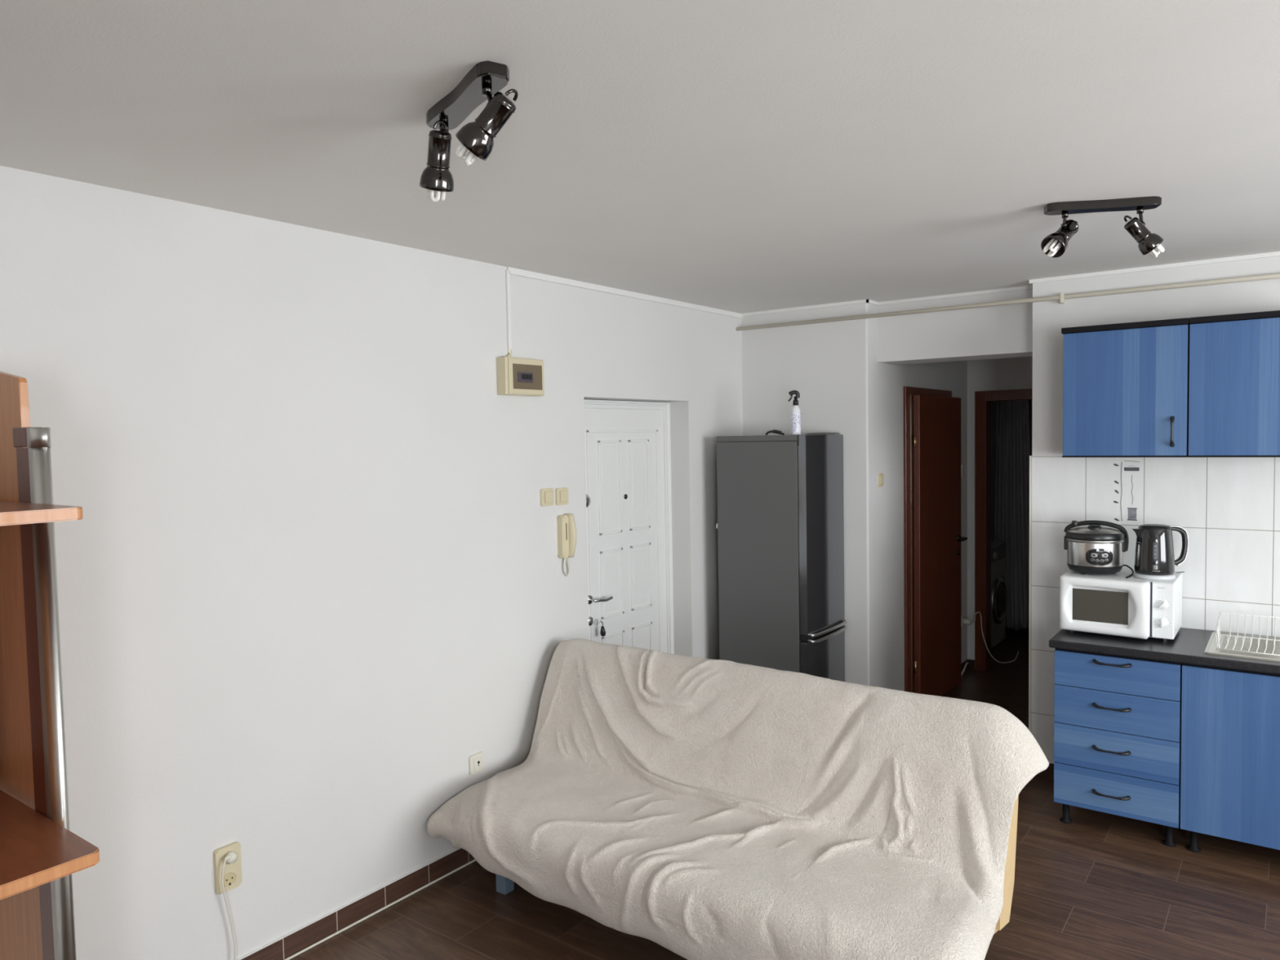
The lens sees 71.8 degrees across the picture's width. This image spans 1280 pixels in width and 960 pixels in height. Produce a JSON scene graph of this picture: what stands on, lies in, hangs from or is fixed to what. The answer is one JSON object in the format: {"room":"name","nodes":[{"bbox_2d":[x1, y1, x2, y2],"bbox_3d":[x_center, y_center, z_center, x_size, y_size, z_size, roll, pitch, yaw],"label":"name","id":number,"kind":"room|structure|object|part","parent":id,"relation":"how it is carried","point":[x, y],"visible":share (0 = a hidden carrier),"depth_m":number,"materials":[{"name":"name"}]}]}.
{"room":"living room with kitchenette","nodes":[
{"label":"living room with kitchenette","id":0,"kind":"room"},
{"bbox_2d":[0,165,742,959],"bbox_3d":[-0.179,0.298,4.646,0.190,2.563,10.200,1,3,37],"label":"wall","id":1,"kind":"structure","parent":0,"point":[311,571],"depth_m":3.09,"materials":[{"name":"paint"}]},
{"bbox_2d":[213,841,241,893],"bbox_3d":[-1.357,1.278,2.911,0.017,0.148,0.084,1,3,37],"label":"wall socket","id":2,"kind":"object","parent":1,"relation":"attached to","point":[232,872],"visible":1,"depth_m":2.90,"materials":[{"name":"beige plastic"}]},
{"bbox_2d":[222,850,232,865],"bbox_3d":[-1.352,1.242,2.905,0.004,0.045,0.045,1,3,37],"label":"outlet","id":3,"kind":"object","parent":2,"relation":"attached to","point":[224,852],"depth_m":2.89,"materials":[{"name":"beige plastic"}]},
{"bbox_2d":[221,850,237,959],"bbox_3d":[-1.344,1.451,2.901,0.030,0.459,0.060,1,3,37],"label":"plug","id":4,"kind":"object","parent":2,"relation":"attached to","point":[230,857],"visible":1,"depth_m":2.89,"materials":[{"name":"beige plastic"}]},
{"bbox_2d":[223,871,236,886],"bbox_3d":[-1.351,1.314,2.909,0.004,0.045,0.045,1,3,37],"label":"outlet","id":5,"kind":"object","parent":2,"relation":"attached to","point":[229,877],"depth_m":2.91,"materials":[{"name":"beige plastic"}]},
{"bbox_2d":[235,848,474,959],"bbox_3d":[-1.216,1.633,3.116,0.009,0.082,6.380,1,3,37],"label":"baseboard","id":6,"kind":"structure","parent":1,"relation":"attached to","point":[297,941],"depth_m":3.33,"materials":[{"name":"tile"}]},
{"bbox_2d":[468,751,484,775],"bbox_3d":[-0.702,1.217,3.793,0.015,0.082,0.078,1,3,37],"label":"socket","id":7,"kind":"object","parent":1,"relation":"attached to","point":[476,762],"visible":1,"depth_m":3.79,"materials":[{"name":"beige plastic"}]},
{"bbox_3d":[-0.696,1.217,3.794,0.004,0.048,0.045,1,3,37],"label":"plate","id":8,"kind":"part","parent":7,"relation":"part of","materials":[{"name":"beige plastic"}]},
{"bbox_2d":[505,270,511,352],"bbox_3d":[-0.581,-0.746,3.912,0.011,0.363,0.018,1,3,37],"label":"cable trunking","id":9,"kind":"object","parent":1,"relation":"attached to","point":[507,272],"visible":1,"depth_m":3.91,"materials":[{"name":"white plastic"}]},
{"bbox_2d":[496,356,544,396],"bbox_3d":[-0.526,-0.460,3.943,0.071,0.164,0.244,1,3,37],"label":"box","id":10,"kind":"object","parent":1,"relation":"attached to","point":[516,376],"visible":1,"depth_m":3.90,"materials":[{"name":"beige plastic"}]},
{"bbox_2d":[502,349,511,356],"bbox_3d":[-0.586,-0.555,3.898,0.015,0.047,0.065,0,3,25],"label":"cable","id":11,"kind":"object","parent":10,"relation":"attached to","point":[509,354],"visible":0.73,"depth_m":3.91,"materials":[{"name":"beige plastic"}]},
{"bbox_3d":[-0.499,-0.459,3.933,0.003,0.110,0.184,1,3,37],"label":"smoked door","id":12,"kind":"part","parent":10,"relation":"part of","materials":[{"name":"brown plastic"}]},
{"bbox_2d":[539,488,554,506],"bbox_3d":[-0.432,0.081,4.129,0.014,0.082,0.086,1,3,37],"label":"light switch","id":13,"kind":"object","parent":1,"relation":"attached to","point":[547,495],"visible":1,"depth_m":4.12,"materials":[{"name":"beige plastic"}]},
{"bbox_2d":[555,487,568,505],"bbox_3d":[-0.370,0.078,4.213,0.014,0.082,0.084,1,3,37],"label":"light switch","id":14,"kind":"object","parent":1,"relation":"attached to","point":[561,494],"visible":1,"depth_m":4.20,"materials":[{"name":"beige plastic"}]},
{"bbox_2d":[556,513,576,575],"bbox_3d":[-0.341,0.312,4.215,0.065,0.298,0.085,1,3,37],"label":"handset","id":15,"kind":"object","parent":1,"relation":"attached to","point":[566,525],"visible":1,"depth_m":4.20,"materials":[{"name":"beige plastic"}]},
{"bbox_3d":[-0.349,0.414,4.234,0.010,0.094,0.048,1,3,37],"label":"cord","id":16,"kind":"part","parent":15,"relation":"part of","materials":[{"name":"beige plastic"}]},
{"bbox_2d":[506,266,742,318],"bbox_3d":[0.029,-0.978,4.727,0.011,0.030,2.055,1,3,37],"label":"trim","id":17,"kind":"structure","parent":1,"relation":"attached to","point":[513,271],"depth_m":4.51,"materials":[{"name":"white paint"}]},
{"bbox_2d":[583,399,674,653],"bbox_3d":[-0.084,0.569,4.836,0.102,2.000,0.932,1,3,37],"label":"door","id":18,"kind":"structure","parent":1,"relation":"in","point":[628,443],"depth_m":4.88,"materials":[{"name":"white paint"}]},
{"bbox_3d":[-0.283,0.108,4.549,0.032,0.080,0.080,1,3,37],"label":"lock knob","id":19,"kind":"part","parent":18,"relation":"part of","materials":[{"name":"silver metal"}]},
{"bbox_3d":[-0.259,0.738,4.614,0.011,0.050,0.050,1,3,37],"label":"lock plate","id":20,"kind":"part","parent":18,"relation":"part of","materials":[{"name":"silver metal"}]},
{"bbox_2d":[591,618,605,635],"bbox_3d":[-0.215,0.770,4.618,0.071,0.100,0.044,-3,4,-41],"label":"bunch","id":21,"kind":"object","parent":18,"relation":"hanging from","point":[594,621],"visible":1,"depth_m":4.61,"materials":[{"name":"silver metal"}]},
{"bbox_3d":[-0.211,0.623,4.633,0.062,0.052,0.152,1,3,37],"label":"handle","id":22,"kind":"part","parent":18,"relation":"part of","materials":[{"name":"silver metal"}]},
{"bbox_2d":[0,0,1279,313],"bbox_3d":[1.972,-0.984,2.965,5.600,0.080,10.200,1,3,37],"label":"ceiling","id":23,"kind":"structure","parent":0,"point":[737,156],"depth_m":2.17,"materials":[{"name":"paint"}]},
{"bbox_2d":[419,60,518,202],"bbox_3d":[-0.390,-0.745,1.925,0.108,0.210,0.374,-3,3,-34],"label":"ceiling spotlight","id":24,"kind":"object","parent":23,"relation":"attached to","point":[486,79],"visible":1,"depth_m":1.86,"materials":[{"name":"black metal"}]},
{"bbox_3d":[-0.459,-0.791,2.038,0.022,0.074,0.054,-1,3,10],"label":"arm","id":25,"kind":"part","parent":24,"relation":"part of","materials":[{"name":"black metal"}]},
{"bbox_3d":[-0.383,-0.837,1.937,0.068,0.028,0.355,-3,3,-32],"label":"ceiling plate","id":26,"kind":"part","parent":24,"relation":"part of","materials":[{"name":"black metal"}]},
{"bbox_3d":[-0.308,-0.785,1.826,0.023,0.071,0.052,-3,3,-33],"label":"arm","id":27,"kind":"part","parent":24,"relation":"part of","materials":[{"name":"black metal"}]},
{"bbox_2d":[1040,195,1164,257],"bbox_3d":[1.552,-0.839,2.981,0.390,0.196,0.116,-1,3,5],"label":"ceiling spotlight","id":28,"kind":"object","parent":23,"relation":"attached to","point":[1054,245],"visible":1,"depth_m":2.95,"materials":[{"name":"black metal"}]},
{"bbox_3d":[1.443,-0.876,3.001,0.023,0.067,0.030,1,3,37],"label":"arm","id":29,"kind":"part","parent":28,"relation":"part of","materials":[{"name":"black metal"}]},
{"bbox_3d":[1.554,-0.922,2.974,0.355,0.028,0.068,-1,3,10],"label":"ceiling plate","id":30,"kind":"part","parent":28,"relation":"part of","materials":[{"name":"black metal"}]},
{"bbox_3d":[1.670,-0.873,2.953,0.032,0.077,0.025,-1,3,8],"label":"arm","id":31,"kind":"part","parent":28,"relation":"part of","materials":[{"name":"black metal"}]},
{"bbox_2d":[289,627,1279,959],"bbox_3d":[2.020,1.641,3.092,5.600,0.050,10.200,1,3,37],"label":"floor","id":32,"kind":"structure","parent":0,"point":[1098,885],"depth_m":3.35,"materials":[{"name":"brown wood"}]},
{"bbox_2d":[0,371,99,959],"bbox_3d":[-1.881,0.747,1.520,0.812,2.030,1.518,1,3,37],"label":"shelf unit","id":33,"kind":"object","parent":32,"relation":"on","point":[40,855],"visible":1,"depth_m":2.02,"materials":[{"name":"brown wood"}]},
{"bbox_3d":[-1.594,0.707,2.241,0.412,2.030,0.018,1,3,37],"label":"panel","id":34,"kind":"part","parent":33,"relation":"part of","materials":[{"name":"brown wood"}]},
{"bbox_3d":[-1.904,0.099,1.469,0.806,0.026,1.472,1,3,37],"label":"shelf","id":35,"kind":"part","parent":33,"relation":"part of","materials":[{"name":"brown wood"}]},
{"bbox_3d":[-1.327,0.827,2.025,0.058,1.802,0.032,1,3,37],"label":"metal post","id":36,"kind":"part","parent":33,"relation":"part of","materials":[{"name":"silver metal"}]},
{"bbox_2d":[284,858,475,959],"bbox_3d":[-0.956,1.648,3.447,0.009,0.009,2.180,1,3,37],"label":"cable","id":37,"kind":"object","parent":32,"relation":"on","point":[474,860],"visible":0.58,"depth_m":3.37,"materials":[{"name":"beige plastic"}]},
{"bbox_2d":[495,795,1018,934],"bbox_3d":[0.249,1.226,3.273,2.000,0.825,0.840,1,3,37],"label":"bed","id":38,"kind":"object","parent":32,"relation":"on","point":[504,886],"visible":0.1,"depth_m":2.90,"materials":[{"name":"tan cloth"},{"name":"light wood"}]},
{"bbox_3d":[-0.541,1.547,3.525,0.052,0.190,0.052,1,3,37],"label":"leg","id":39,"kind":"part","parent":38,"relation":"part of","materials":[{"name":"blue metal"}]},
{"bbox_2d":[426,638,1048,959],"bbox_3d":[0.277,1.130,3.278,2.156,0.751,1.100,1,3,37],"label":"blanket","id":40,"kind":"object","parent":38,"relation":"on","point":[697,808],"visible":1,"depth_m":3.06,"materials":[{"name":"beige fabric"}]},
{"bbox_3d":[0.424,1.128,3.477,1.965,0.655,0.295,1,3,37],"label":"mattress","id":41,"kind":"part","parent":38,"relation":"part of","materials":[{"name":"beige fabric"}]},
{"bbox_2d":[715,434,846,681],"bbox_3d":[0.843,0.626,5.175,0.620,1.778,0.496,1,3,37],"label":"refrigerator","id":42,"kind":"object","parent":32,"relation":"on","point":[780,526],"visible":0.88,"depth_m":4.97,"materials":[{"name":"grey metal"}]},
{"bbox_3d":[0.795,-0.245,5.156,0.520,0.032,0.495,1,3,37],"label":"panel","id":43,"kind":"part","parent":42,"relation":"part of","materials":[{"name":"grey paint"}]},
{"bbox_2d":[765,429,784,435],"bbox_3d":[0.755,-0.266,4.950,0.109,0.033,0.024,0,3,24],"label":"strap","id":44,"kind":"object","parent":42,"relation":"on","point":[774,431],"visible":0.98,"depth_m":4.94,"materials":[{"name":"black plastic"}]},
{"bbox_2d":[787,390,800,435],"bbox_3d":[0.860,-0.374,4.902,0.063,0.247,0.057,1,3,37],"label":"spray bottle","id":45,"kind":"object","parent":42,"relation":"on","point":[795,411],"visible":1,"depth_m":4.88,"materials":[{"name":"white plastic"}]},
{"bbox_3d":[1.039,0.292,5.010,0.057,1.095,0.493,1,3,37],"label":"fridge door","id":46,"kind":"part","parent":42,"relation":"part of","materials":[{"name":"silver metal"}]},
{"bbox_2d":[804,432,839,435],"bbox_3d":[1.061,-0.271,5.135,0.200,0.012,0.200,1,3,37],"label":"lid","id":47,"kind":"object","parent":42,"relation":"on","point":[807,433],"visible":0.94,"depth_m":5.05,"materials":[{"name":"grey paint"}]},
{"bbox_3d":[1.055,1.178,5.053,0.057,0.600,0.493,1,3,37],"label":"freezer door","id":48,"kind":"part","parent":42,"relation":"part of","materials":[{"name":"silver metal"}]},
{"bbox_3d":[1.079,0.841,5.020,0.051,0.024,0.459,1,3,37],"label":"door handle","id":49,"kind":"part","parent":42,"relation":"part of","materials":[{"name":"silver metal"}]},
{"bbox_3d":[1.079,0.875,5.022,0.052,0.025,0.459,1,3,37],"label":"door handle","id":50,"kind":"part","parent":42,"relation":"part of","materials":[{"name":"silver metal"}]},
{"bbox_2d":[961,662,968,675],"bbox_3d":[2.415,1.408,6.575,0.025,0.074,0.165,1,3,37],"label":"pipe","id":51,"kind":"object","parent":32,"relation":"on","point":[966,663],"visible":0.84,"depth_m":6.55,"materials":[{"name":"beige plastic"}]},
{"bbox_2d":[990,541,1007,648],"bbox_3d":[2.754,0.959,7.495,0.605,0.840,0.600,1,3,37],"label":"washing machine","id":52,"kind":"object","parent":32,"relation":"on","point":[998,591],"visible":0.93,"depth_m":7.32,"materials":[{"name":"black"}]},
{"bbox_3d":[2.957,0.613,7.324,0.005,0.120,0.580,1,3,37],"label":"control panel","id":53,"kind":"part","parent":52,"relation":"part of","materials":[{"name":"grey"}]},
{"bbox_2d":[1053,648,1182,846],"bbox_3d":[2.232,1.161,4.075,0.490,0.806,0.594,1,3,37],"label":"base cabinet","id":54,"kind":"object","parent":32,"relation":"on","point":[1117,719],"visible":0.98,"depth_m":3.85,"materials":[{"name":"blue wood"}]},
{"bbox_3d":[1.960,1.516,4.064,0.051,0.108,0.052,1,3,37],"label":"leg","id":55,"kind":"part","parent":54,"relation":"part of","materials":[{"name":"black plastic"}]},
{"bbox_3d":[2.060,1.380,3.866,0.153,0.018,0.032,1,3,37],"label":"drawer handle","id":56,"kind":"part","parent":54,"relation":"part of","materials":[{"name":"black plastic"}]},
{"bbox_3d":[2.056,1.182,3.857,0.153,0.018,0.032,1,3,37],"label":"drawer handle","id":57,"kind":"part","parent":54,"relation":"part of","materials":[{"name":"black plastic"}]},
{"bbox_3d":[2.053,0.993,3.848,0.153,0.018,0.032,1,3,37],"label":"drawer handle","id":58,"kind":"part","parent":54,"relation":"part of","materials":[{"name":"black plastic"}]},
{"bbox_3d":[2.049,0.799,3.838,0.153,0.018,0.032,1,3,37],"label":"drawer handle","id":59,"kind":"part","parent":54,"relation":"part of","materials":[{"name":"black plastic"}]},
{"bbox_3d":[2.082,1.377,3.879,0.487,0.182,0.018,1,3,37],"label":"drawer","id":60,"kind":"part","parent":54,"relation":"part of","materials":[{"name":"blue wood"}]},
{"bbox_3d":[2.079,1.192,3.870,0.487,0.181,0.018,1,3,37],"label":"drawer","id":61,"kind":"part","parent":54,"relation":"part of","materials":[{"name":"blue wood"}]},
{"bbox_3d":[2.076,1.013,3.861,0.487,0.170,0.018,1,3,37],"label":"drawer","id":62,"kind":"part","parent":54,"relation":"part of","materials":[{"name":"blue wood"}]},
{"bbox_3d":[2.073,0.848,3.853,0.487,0.153,0.018,1,3,37],"label":"drawer","id":63,"kind":"part","parent":54,"relation":"part of","materials":[{"name":"blue wood"}]},
{"bbox_3d":[2.289,1.521,3.820,0.051,0.108,0.052,1,3,37],"label":"leg","id":64,"kind":"part","parent":54,"relation":"part of","materials":[{"name":"black plastic"}]},
{"bbox_2d":[1180,664,1279,852],"bbox_3d":[2.763,1.169,3.699,0.802,0.806,0.563,1,3,37],"label":"base cabinet","id":65,"kind":"object","parent":32,"relation":"on","point":[1230,767],"visible":0.98,"depth_m":3.61,"materials":[{"name":"blue wood"}]},
{"bbox_2d":[1048,627,1279,675],"bbox_3d":[2.772,0.743,3.652,1.886,0.050,0.588,1,3,37],"label":"countertop","id":66,"kind":"structure","parent":65,"relation":"on","point":[1188,646],"depth_m":3.82,"materials":[{"name":"black laminate"}]},
{"bbox_2d":[1059,568,1182,641],"bbox_3d":[2.231,0.573,4.102,0.455,0.266,0.402,1,3,37],"label":"microwave oven","id":67,"kind":"object","parent":66,"relation":"on","point":[1115,604],"visible":0.99,"depth_m":3.96,"materials":[{"name":"white plastic"}]},
{"bbox_2d":[1063,520,1133,577],"bbox_3d":[2.156,0.314,4.155,0.295,0.248,0.258,0,3,28],"label":"rice cooker","id":68,"kind":"object","parent":67,"relation":"on","point":[1092,548],"visible":1,"depth_m":4.08,"materials":[{"name":"silver plastic"}]},
{"bbox_3d":[2.142,0.230,4.161,0.237,0.025,0.237,0,3,28],"label":"lid","id":69,"kind":"part","parent":68,"relation":"part of","materials":[{"name":"black plastic"}]},
{"bbox_3d":[2.147,0.260,4.161,0.272,0.139,0.028,0,3,28],"label":"carry handle","id":70,"kind":"part","parent":68,"relation":"part of","materials":[{"name":"black plastic"}]},
{"bbox_3d":[2.111,0.353,4.060,0.115,0.078,0.017,0,3,17],"label":"control panel","id":71,"kind":"part","parent":68,"relation":"part of","materials":[{"name":"black plastic"}]},
{"bbox_3d":[2.245,0.421,4.073,0.060,0.039,0.184,0,3,28],"label":"power cord","id":72,"kind":"part","parent":68,"relation":"part of","materials":[{"name":"black plastic"}]},
{"bbox_3d":[2.094,0.572,3.993,0.364,0.250,0.063,1,3,37],"label":"oven door","id":73,"kind":"part","parent":67,"relation":"part of","materials":[{"name":"white plastic"}]},
{"bbox_2d":[1132,524,1188,580],"bbox_3d":[2.351,0.320,4.011,0.233,0.243,0.164,-3,3,-30],"label":"electric kettle","id":74,"kind":"object","parent":67,"relation":"on","point":[1154,557],"visible":1,"depth_m":3.94,"materials":[{"name":"grey plastic"}]},
{"bbox_3d":[2.248,0.242,3.994,0.042,0.044,0.048,-1,3,0],"label":"spout","id":75,"kind":"part","parent":74,"relation":"part of","materials":[{"name":"black plastic"}]},
{"bbox_3d":[2.326,0.209,3.992,0.131,0.019,0.131,-1,3,0],"label":"lid","id":76,"kind":"part","parent":74,"relation":"part of","materials":[{"name":"black plastic"}]},
{"bbox_3d":[2.434,0.297,3.996,0.090,0.185,0.020,-1,3,0],"label":"handle trim","id":77,"kind":"part","parent":74,"relation":"part of","materials":[{"name":"black plastic"}]},
{"bbox_3d":[2.430,0.297,3.996,0.086,0.173,0.024,-1,3,0],"label":"handle","id":78,"kind":"part","parent":74,"relation":"part of","materials":[{"name":"black plastic"}]},
{"bbox_3d":[2.296,0.574,3.878,0.082,0.244,0.012,1,3,37],"label":"control panel","id":79,"kind":"part","parent":67,"relation":"part of","materials":[{"name":"white plastic"}]},
{"bbox_3d":[2.563,0.756,3.834,1.296,0.014,0.535,1,3,37],"label":"support rail","id":80,"kind":"part","parent":66,"relation":"part of","materials":[{"name":"black"}]},
{"bbox_2d":[1204,631,1279,662],"bbox_3d":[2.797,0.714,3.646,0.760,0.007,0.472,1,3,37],"label":"sink","id":81,"kind":"object","parent":66,"relation":"in","point":[1211,649],"visible":0.94,"depth_m":3.76,"materials":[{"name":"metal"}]},
{"bbox_2d":[1215,612,1279,655],"bbox_3d":[2.663,0.655,3.743,0.376,0.103,0.314,1,3,37],"label":"dish rack","id":82,"kind":"object","parent":81,"relation":"on","point":[1218,629],"visible":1,"depth_m":3.85,"materials":[{"name":"white metal"}]},
{"bbox_3d":[2.362,1.523,3.766,0.051,0.108,0.052,1,3,37],"label":"leg","id":83,"kind":"part","parent":65,"relation":"part of","materials":[{"name":"black plastic"}]},
{"bbox_2d":[741,302,967,693],"bbox_3d":[1.518,0.190,6.234,1.016,2.563,2.020,1,3,37],"label":"wall","id":84,"kind":"structure","parent":0,"point":[842,387],"depth_m":5.29,"materials":[{"name":"paint"}]},
{"bbox_2d":[742,299,868,316],"bbox_3d":[0.974,-1.029,5.295,0.827,0.018,0.012,1,3,37],"label":"trim","id":85,"kind":"structure","parent":84,"relation":"attached to","point":[861,301],"depth_m":5.28,"materials":[{"name":"white plastic"}]},
{"bbox_2d":[866,299,878,305],"bbox_3d":[1.346,-1.027,5.112,0.012,0.018,0.162,1,3,37],"label":"trim","id":86,"kind":"structure","parent":84,"relation":"attached to","point":[872,302],"depth_m":5.10,"materials":[{"name":"white plastic"}]},
{"bbox_2d":[877,472,884,486],"bbox_3d":[1.435,0.000,5.254,0.014,0.080,0.070,1,3,37],"label":"light switch","id":87,"kind":"object","parent":84,"relation":"attached to","point":[880,476],"visible":1,"depth_m":5.24,"materials":[{"name":"beige plastic"}]},
{"bbox_2d":[903,386,968,696],"bbox_3d":[2.009,0.434,5.915,0.160,2.088,0.920,1,3,37],"label":"door","id":88,"kind":"structure","parent":84,"relation":"in","point":[937,539],"depth_m":5.81,"materials":[{"name":"red wood"}]},
{"bbox_3d":[2.228,0.408,6.130,0.066,0.052,0.143,1,3,37],"label":"handle","id":89,"kind":"part","parent":88,"relation":"part of","materials":[{"name":"black metal"}]},
{"bbox_2d":[960,463,964,477],"bbox_3d":[2.371,-0.068,6.507,0.020,0.100,0.070,1,3,37],"label":"light switch","id":90,"kind":"object","parent":84,"relation":"attached to","point":[962,468],"visible":0.73,"depth_m":6.49,"materials":[{"name":"beige plastic"}]},
{"bbox_2d":[961,658,974,671],"bbox_3d":[1.947,1.444,5.943,0.055,0.070,1.900,1,3,37],"label":"baseboard","id":91,"kind":"structure","parent":84,"relation":"attached to","point":[971,664],"depth_m":6.69,"materials":[{"name":"brown tile"}]},
{"bbox_2d":[876,288,1032,364],"bbox_3d":[1.845,-0.868,5.045,0.917,0.348,0.310,1,3,37],"label":"wall","id":92,"kind":"structure","parent":0,"point":[1000,331],"depth_m":4.92,"materials":[{"name":"paint"}]},
{"bbox_2d":[967,355,1032,659],"bbox_3d":[2.525,0.149,6.680,1.727,2.563,0.100,1,3,37],"label":"wall","id":93,"kind":"structure","parent":0,"point":[1008,373],"depth_m":6.61,"materials":[{"name":"paint"}]},
{"bbox_2d":[961,611,1018,662],"bbox_3d":[2.612,1.173,6.590,0.462,0.367,0.107,-1,3,2],"label":"plug","id":94,"kind":"object","parent":93,"relation":"attached to","point":[965,621],"visible":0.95,"depth_m":6.56,"materials":[{"name":"beige plastic"}]},
{"bbox_3d":[2.406,1.054,6.587,0.012,0.080,0.080,1,3,37],"label":"socket plate","id":95,"kind":"part","parent":94,"relation":"part of","materials":[{"name":"beige plastic"}]},
{"bbox_2d":[974,388,1032,671],"bbox_3d":[2.869,0.389,6.434,0.800,2.095,0.128,1,3,37],"label":"door frame","id":96,"kind":"structure","parent":93,"relation":"in","point":[983,399],"depth_m":6.60,"materials":[{"name":"red wood"}]},
{"bbox_2d":[990,400,1032,541],"bbox_3d":[3.622,0.056,8.204,2.027,2.563,0.100,1,3,37],"label":"wall","id":97,"kind":"structure","parent":0,"point":[993,404],"depth_m":8.34,"materials":[{"name":"paint"}]},
{"bbox_2d":[1031,256,1279,457],"bbox_3d":[3.565,0.282,3.540,3.693,2.563,0.204,1,3,37],"label":"wall","id":98,"kind":"structure","parent":0,"point":[1050,317],"depth_m":4.27,"materials":[{"name":"paint"}]},
{"bbox_2d":[878,284,1032,305],"bbox_3d":[1.746,-1.025,4.908,0.873,0.018,0.012,1,3,37],"label":"trim","id":99,"kind":"structure","parent":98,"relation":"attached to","point":[1024,287],"depth_m":4.89,"materials":[{"name":"white plastic"}]},
{"bbox_2d":[736,273,1279,330],"bbox_3d":[2.772,-0.894,3.905,5.396,0.050,0.040,1,3,37],"label":"ceiling pipe","id":100,"kind":"object","parent":98,"relation":"attached to","point":[1062,297],"visible":1,"depth_m":4.46,"materials":[{"name":"beige metal"}]},
{"bbox_2d":[1028,455,1031,731],"bbox_3d":[2.023,0.667,4.579,0.009,1.585,0.016,1,3,37],"label":"trim","id":101,"kind":"structure","parent":98,"relation":"attached to","point":[1030,456],"depth_m":4.57,"materials":[{"name":"beige plastic"}]},
{"bbox_2d":[1035,763,1053,779],"bbox_3d":[3.522,1.526,3.514,3.697,0.083,0.012,1,3,37],"label":"baseboard","id":102,"kind":"structure","parent":98,"relation":"attached to","point":[1048,773],"depth_m":4.56,"materials":[{"name":"brown tile"}]},
{"bbox_2d":[1061,317,1189,457],"bbox_3d":[2.267,-0.412,4.113,0.508,0.606,0.336,1,3,37],"label":"upper cabinet","id":103,"kind":"object","parent":98,"relation":"attached to","point":[1126,385],"visible":0.97,"depth_m":3.99,"materials":[{"name":"blue wood"}]},
{"bbox_3d":[2.268,-0.702,4.107,0.508,0.026,0.316,1,3,37],"label":"cornice","id":104,"kind":"part","parent":103,"relation":"part of","materials":[{"name":"black"}]},
{"bbox_3d":[2.338,-0.213,3.881,0.017,0.137,0.030,1,3,37],"label":"door handle","id":105,"kind":"part","parent":103,"relation":"part of","materials":[{"name":"black plastic"}]},
{"bbox_2d":[1029,251,1279,284],"bbox_3d":[3.471,-0.983,3.395,3.707,0.018,0.014,1,3,37],"label":"trim","id":106,"kind":"structure","parent":98,"relation":"attached to","point":[1277,253],"depth_m":4.15,"materials":[{"name":"white paint"}]},
{"bbox_2d":[1030,456,1279,764],"bbox_3d":[3.508,0.696,3.474,3.695,1.580,0.010,1,3,37],"label":"wall tiles","id":107,"kind":"structure","parent":98,"relation":"attached to","point":[1228,508],"depth_m":4.15,"materials":[{"name":"white tile"}]},
{"bbox_2d":[1113,461,1139,520],"bbox_3d":[2.358,0.054,4.283,0.112,0.294,0.001,1,3,37],"label":"decal","id":108,"kind":"object","parent":107,"relation":"attached to","point":[1131,511],"visible":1,"depth_m":4.28,"materials":[{"name":"grey"}]},
{"bbox_3d":[2.341,0.056,4.296,0.010,0.289,0.001,1,3,37],"label":"stem","id":109,"kind":"part","parent":108,"relation":"part of","materials":[{"name":"grey"}]},
{"bbox_2d":[1187,310,1279,457],"bbox_3d":[2.675,-0.405,3.810,0.505,0.606,0.336,1,3,37],"label":"upper cabinet","id":110,"kind":"object","parent":98,"relation":"attached to","point":[1234,361],"visible":1,"depth_m":3.75,"materials":[{"name":"blue"}]},
{"bbox_3d":[2.675,-0.695,3.804,0.505,0.026,0.316,1,3,37],"label":"cornice","id":111,"kind":"part","parent":110,"relation":"part of","materials":[{"name":"black"}]},
{"bbox_3d":[2.505,0.095,7.815,0.100,2.563,1.900,1,3,37],"label":"wall","id":112,"kind":"structure","parent":0,"visible":0},
{"bbox_3d":[3.342,-0.798,7.573,1.507,0.024,0.024,1,3,37],"label":"rail","id":113,"kind":"object","parent":112,"relation":"attached to","visible":0},
{"bbox_2d":[994,400,1031,631],"bbox_3d":[3.266,0.269,7.696,0.382,2.100,0.072,1,3,37],"label":"shower curtain","id":114,"kind":"object","parent":113,"relation":"hanging from","point":[1013,442],"visible":0.8,"depth_m":7.70,"materials":[{"name":"grey fabric"}]}
]}

